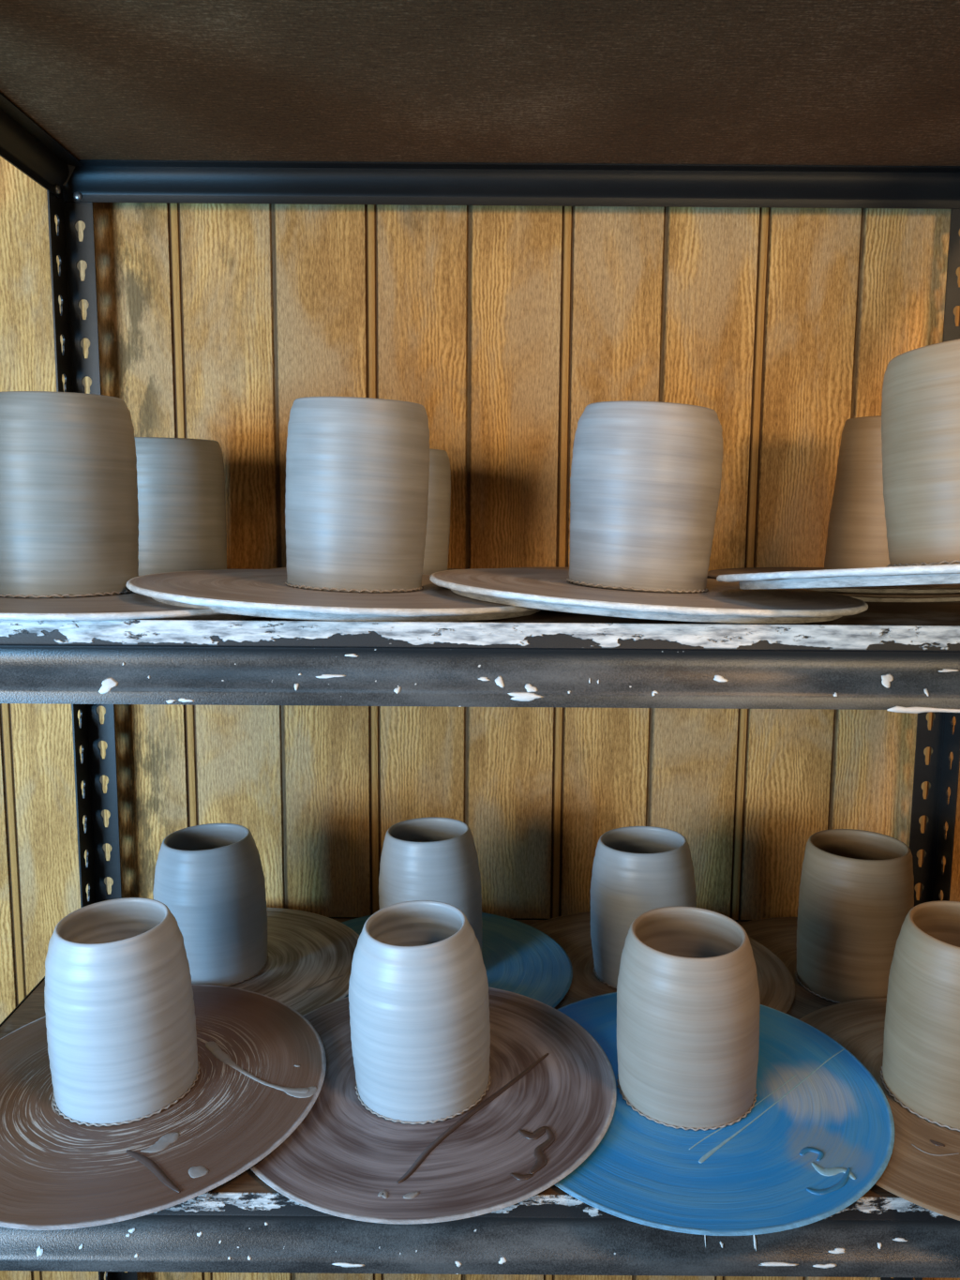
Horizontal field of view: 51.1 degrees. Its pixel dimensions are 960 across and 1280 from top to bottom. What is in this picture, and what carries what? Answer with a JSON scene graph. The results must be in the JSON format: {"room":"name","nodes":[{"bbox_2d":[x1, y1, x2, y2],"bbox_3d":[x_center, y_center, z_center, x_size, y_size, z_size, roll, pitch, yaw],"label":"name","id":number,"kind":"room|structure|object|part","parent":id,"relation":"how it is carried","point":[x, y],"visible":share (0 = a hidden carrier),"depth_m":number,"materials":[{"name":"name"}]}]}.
{"room":"art studio","nodes":[
{"label":"art studio","id":0,"kind":"room"},
{"bbox_2d":[0,156,959,1279],"bbox_3d":[0.035,0.004,1.102,6.817,2.600,0.020,0,8,0],"label":"wall","id":1,"kind":"structure","parent":0,"point":[504,323],"depth_m":1.06,"materials":[{"name":"brown wood"}]},
{"bbox_3d":[-0.012,1.588,-0.746,6.800,0.050,4.102,0,8,0],"label":"floor","id":2,"kind":"structure","parent":0,"visible":0},
{"bbox_2d":[0,0,959,1279],"bbox_3d":[0.036,0.433,0.886,0.920,1.829,0.466,0,8,0],"label":"shelving unit","id":3,"kind":"object","parent":2,"relation":"on","point":[660,103],"visible":0.59,"depth_m":0.72,"materials":[{"name":"grey paint"}]},
{"bbox_3d":[-0.409,0.402,1.098,0.030,1.829,0.038,0,8,0],"label":"upright post","id":4,"kind":"part","parent":3,"relation":"part of","materials":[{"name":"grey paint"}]},
{"bbox_2d":[0,592,262,620],"bbox_3d":[-0.264,-0.031,0.748,0.316,0.010,0.316,0,8,0],"label":"bat","id":5,"kind":"object","parent":3,"relation":"on","point":[132,606],"visible":0.27,"depth_m":0.63,"materials":[{"name":"grey"}]},
{"bbox_2d":[0,391,138,598],"bbox_3d":[-0.307,-0.105,0.731,0.110,0.140,0.110,0,8,-5],"label":"mug","id":6,"kind":"object","parent":5,"relation":"on","point":[69,504],"visible":0.99,"depth_m":0.69,"materials":[{"name":"grey ceramic"}]},
{"bbox_2d":[0,984,326,1230],"bbox_3d":[-0.262,0.336,0.755,0.290,0.021,0.290,4,8,24],"label":"bat","id":7,"kind":"object","parent":3,"relation":"on","point":[263,1063],"visible":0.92,"depth_m":0.70,"materials":[{"name":"brown ceramic"}]},
{"bbox_2d":[44,897,200,1127],"bbox_3d":[-0.266,0.269,0.747,0.105,0.135,0.108,4,8,26],"label":"mug","id":8,"kind":"object","parent":7,"relation":"on","point":[120,1010],"visible":1,"depth_m":0.71,"materials":[{"name":"grey ceramic"}]},
{"bbox_2d":[228,907,359,1015],"bbox_3d":[-0.251,0.314,0.954,0.290,0.007,0.290,-1,8,0],"label":"bat","id":9,"kind":"object","parent":3,"relation":"on","point":[308,968],"visible":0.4,"depth_m":0.96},
{"bbox_2d":[152,823,269,986],"bbox_3d":[-0.254,0.247,0.949,0.104,0.131,0.103,3,8,21],"label":"mug","id":10,"kind":"object","parent":9,"relation":"on","point":[210,877],"visible":0.81,"depth_m":0.91,"materials":[{"name":"grey ceramic"}]},
{"bbox_2d":[126,569,541,621],"bbox_3d":[-0.096,-0.036,0.747,0.316,0.022,0.316,5,9,32],"label":"bat","id":11,"kind":"object","parent":3,"relation":"on","point":[258,593],"visible":0.59,"depth_m":0.64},
{"bbox_2d":[285,396,429,592],"bbox_3d":[-0.089,-0.105,0.731,0.105,0.136,0.103,0,8,-5],"label":"mug","id":12,"kind":"object","parent":11,"relation":"on","point":[357,469],"visible":1,"depth_m":0.69,"materials":[{"name":"grey ceramic"}]},
{"bbox_2d":[271,567,457,570],"bbox_3d":[-0.078,-0.058,0.941,0.250,0.008,0.250,2,8,0],"label":"bat","id":13,"kind":"object","parent":3,"relation":"on","point":[279,567],"visible":0.02,"depth_m":0.98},
{"bbox_2d":[422,448,451,574],"bbox_3d":[-0.081,-0.121,0.951,0.107,0.118,0.106,0,8,-5],"label":"mug","id":14,"kind":"object","parent":13,"relation":"on","point":[438,524],"visible":0.3,"depth_m":0.92,"materials":[{"name":"grey ceramic"}]},
{"bbox_2d":[250,987,617,1224],"bbox_3d":[-0.042,0.337,0.763,0.290,0.021,0.290,4,8,24],"label":"bat","id":15,"kind":"object","parent":3,"relation":"on","point":[549,1101],"visible":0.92,"depth_m":0.70,"materials":[{"name":"brown ceramic"}]},
{"bbox_2d":[348,900,490,1124],"bbox_3d":[-0.044,0.271,0.750,0.108,0.134,0.104,-7,10,-43],"label":"mug","id":16,"kind":"object","parent":15,"relation":"on","point":[418,987],"visible":1,"depth_m":0.71,"materials":[{"name":"white ceramic"}]},
{"bbox_2d":[342,912,572,1008],"bbox_3d":[-0.057,0.315,0.954,0.290,0.007,0.290,-1,8,0],"label":"bat","id":17,"kind":"object","parent":3,"relation":"on","point":[519,957],"visible":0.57,"depth_m":0.97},
{"bbox_2d":[378,817,482,951],"bbox_3d":[-0.046,0.244,0.949,0.100,0.139,0.097,0,8,-2],"label":"mug","id":18,"kind":"object","parent":17,"relation":"on","point":[434,859],"visible":0.52,"depth_m":0.91,"materials":[{"name":"grey ceramic"}]},
{"bbox_2d":[506,566,714,579],"bbox_3d":[0.128,-0.056,0.941,0.250,0.008,0.250,2,8,0],"label":"bat","id":19,"kind":"object","parent":3,"relation":"on","point":[542,567],"visible":0.09,"depth_m":1.03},
{"bbox_2d":[429,568,868,623],"bbox_3d":[0.120,-0.036,0.747,0.316,0.024,0.316,5,9,32],"label":"bat","id":20,"kind":"object","parent":3,"relation":"on","point":[725,602],"visible":0.87,"depth_m":0.65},
{"bbox_2d":[566,400,723,592],"bbox_3d":[0.119,-0.103,0.731,0.110,0.133,0.108,4,8,25],"label":"mug","id":21,"kind":"object","parent":20,"relation":"on","point":[646,476],"visible":1,"depth_m":0.69,"materials":[{"name":"grey ceramic"}]},
{"bbox_2d":[530,911,795,1013],"bbox_3d":[0.148,0.317,0.954,0.290,0.007,0.290,-1,8,0],"label":"bat","id":22,"kind":"object","parent":3,"relation":"on","point":[776,986],"visible":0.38,"depth_m":0.96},
{"bbox_2d":[590,826,696,988],"bbox_3d":[0.153,0.250,0.943,0.100,0.133,0.099,-1,8,-11],"label":"mug","id":23,"kind":"object","parent":22,"relation":"on","point":[637,870],"visible":0.58,"depth_m":0.91,"materials":[{"name":"grey ceramic"}]},
{"bbox_2d":[554,992,894,1235],"bbox_3d":[0.156,0.339,0.755,0.290,0.021,0.290,-2,8,-17],"label":"bat","id":24,"kind":"object","parent":3,"relation":"on","point":[818,1135],"visible":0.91,"depth_m":0.69,"materials":[{"name":"blue plastic"}]},
{"bbox_2d":[617,905,760,1130],"bbox_3d":[0.155,0.275,0.747,0.104,0.130,0.107,5,9,31],"label":"mug","id":25,"kind":"object","parent":24,"relation":"on","point":[688,1001],"visible":1,"depth_m":0.71,"materials":[{"name":"beige ceramic"}]},
{"bbox_2d":[738,917,836,1019],"bbox_3d":[0.348,0.323,0.951,0.288,0.005,0.288,0,8,0],"label":"bat","id":26,"kind":"object","parent":3,"relation":"on","point":[778,935],"visible":0.12,"depth_m":1.02,"materials":[{"name":"brown"}]},
{"bbox_2d":[795,828,914,1003],"bbox_3d":[0.348,0.254,0.932,0.100,0.135,0.100,4,9,27],"label":"mug","id":27,"kind":"object","parent":26,"relation":"on","point":[856,895],"visible":0.86,"depth_m":0.89,"materials":[{"name":"grey ceramic"}]},
{"bbox_2d":[716,563,959,589],"bbox_3d":[0.319,-0.045,0.667,0.315,0.039,0.315,4,8,22],"label":"bat","id":28,"kind":"object","parent":3,"relation":"on","point":[934,574],"visible":1,"depth_m":0.57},
{"bbox_2d":[881,338,959,567],"bbox_3d":[0.299,-0.109,0.603,0.107,0.136,0.114,-2,8,-17],"label":"mug","id":29,"kind":"object","parent":28,"relation":"on","point":[921,395],"visible":0.94,"depth_m":0.58,"materials":[{"name":"grey ceramic"}]},
{"bbox_2d":[799,997,959,1220],"bbox_3d":[0.364,0.343,0.750,0.280,0.018,0.280,5,9,32],"label":"bat","id":30,"kind":"object","parent":3,"relation":"on","point":[923,1169],"visible":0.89,"depth_m":0.70,"materials":[{"name":"brown ceramic"}]},
{"bbox_2d":[880,900,959,1131],"bbox_3d":[0.358,0.274,0.746,0.104,0.137,0.108,1,8,4],"label":"mug","id":31,"kind":"object","parent":30,"relation":"on","point":[921,1066],"visible":1,"depth_m":0.72,"materials":[{"name":"beige ceramic"}]},
{"bbox_2d":[826,591,959,602],"bbox_3d":[0.340,-0.050,0.936,0.260,0.007,0.260,0,8,0],"label":"bat","id":32,"kind":"object","parent":3,"relation":"on","point":[865,596],"visible":0.14,"depth_m":0.82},
{"bbox_2d":[707,567,959,593],"bbox_3d":[0.342,-0.057,0.935,0.260,0.006,0.260,0,8,0],"label":"bat","id":33,"kind":"object","parent":32,"relation":"on","point":[714,574],"visible":0.44,"depth_m":0.82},
{"bbox_2d":[824,415,890,570],"bbox_3d":[0.363,-0.123,0.881,0.113,0.140,0.113,1,8,7],"label":"mug","id":34,"kind":"object","parent":33,"relation":"on","point":[857,529],"visible":0.44,"depth_m":0.85,"materials":[{"name":"ceramic"}]},
{"bbox_3d":[0.481,0.408,1.098,0.030,1.829,0.038,0,8,0],"label":"upright post","id":35,"kind":"part","parent":3,"relation":"part of","materials":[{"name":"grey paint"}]},
{"bbox_3d":[-0.283,-0.056,0.939,0.250,0.008,0.250,0,8,0],"label":"bat","id":36,"kind":"object","parent":3,"relation":"on","visible":0},
{"bbox_2d":[134,436,226,576],"bbox_3d":[-0.296,-0.125,0.951,0.109,0.127,0.109,3,8,19],"label":"mug","id":37,"kind":"object","parent":36,"relation":"on","point":[182,497],"visible":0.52,"depth_m":0.91,"materials":[{"name":"grey ceramic"}]}
]}

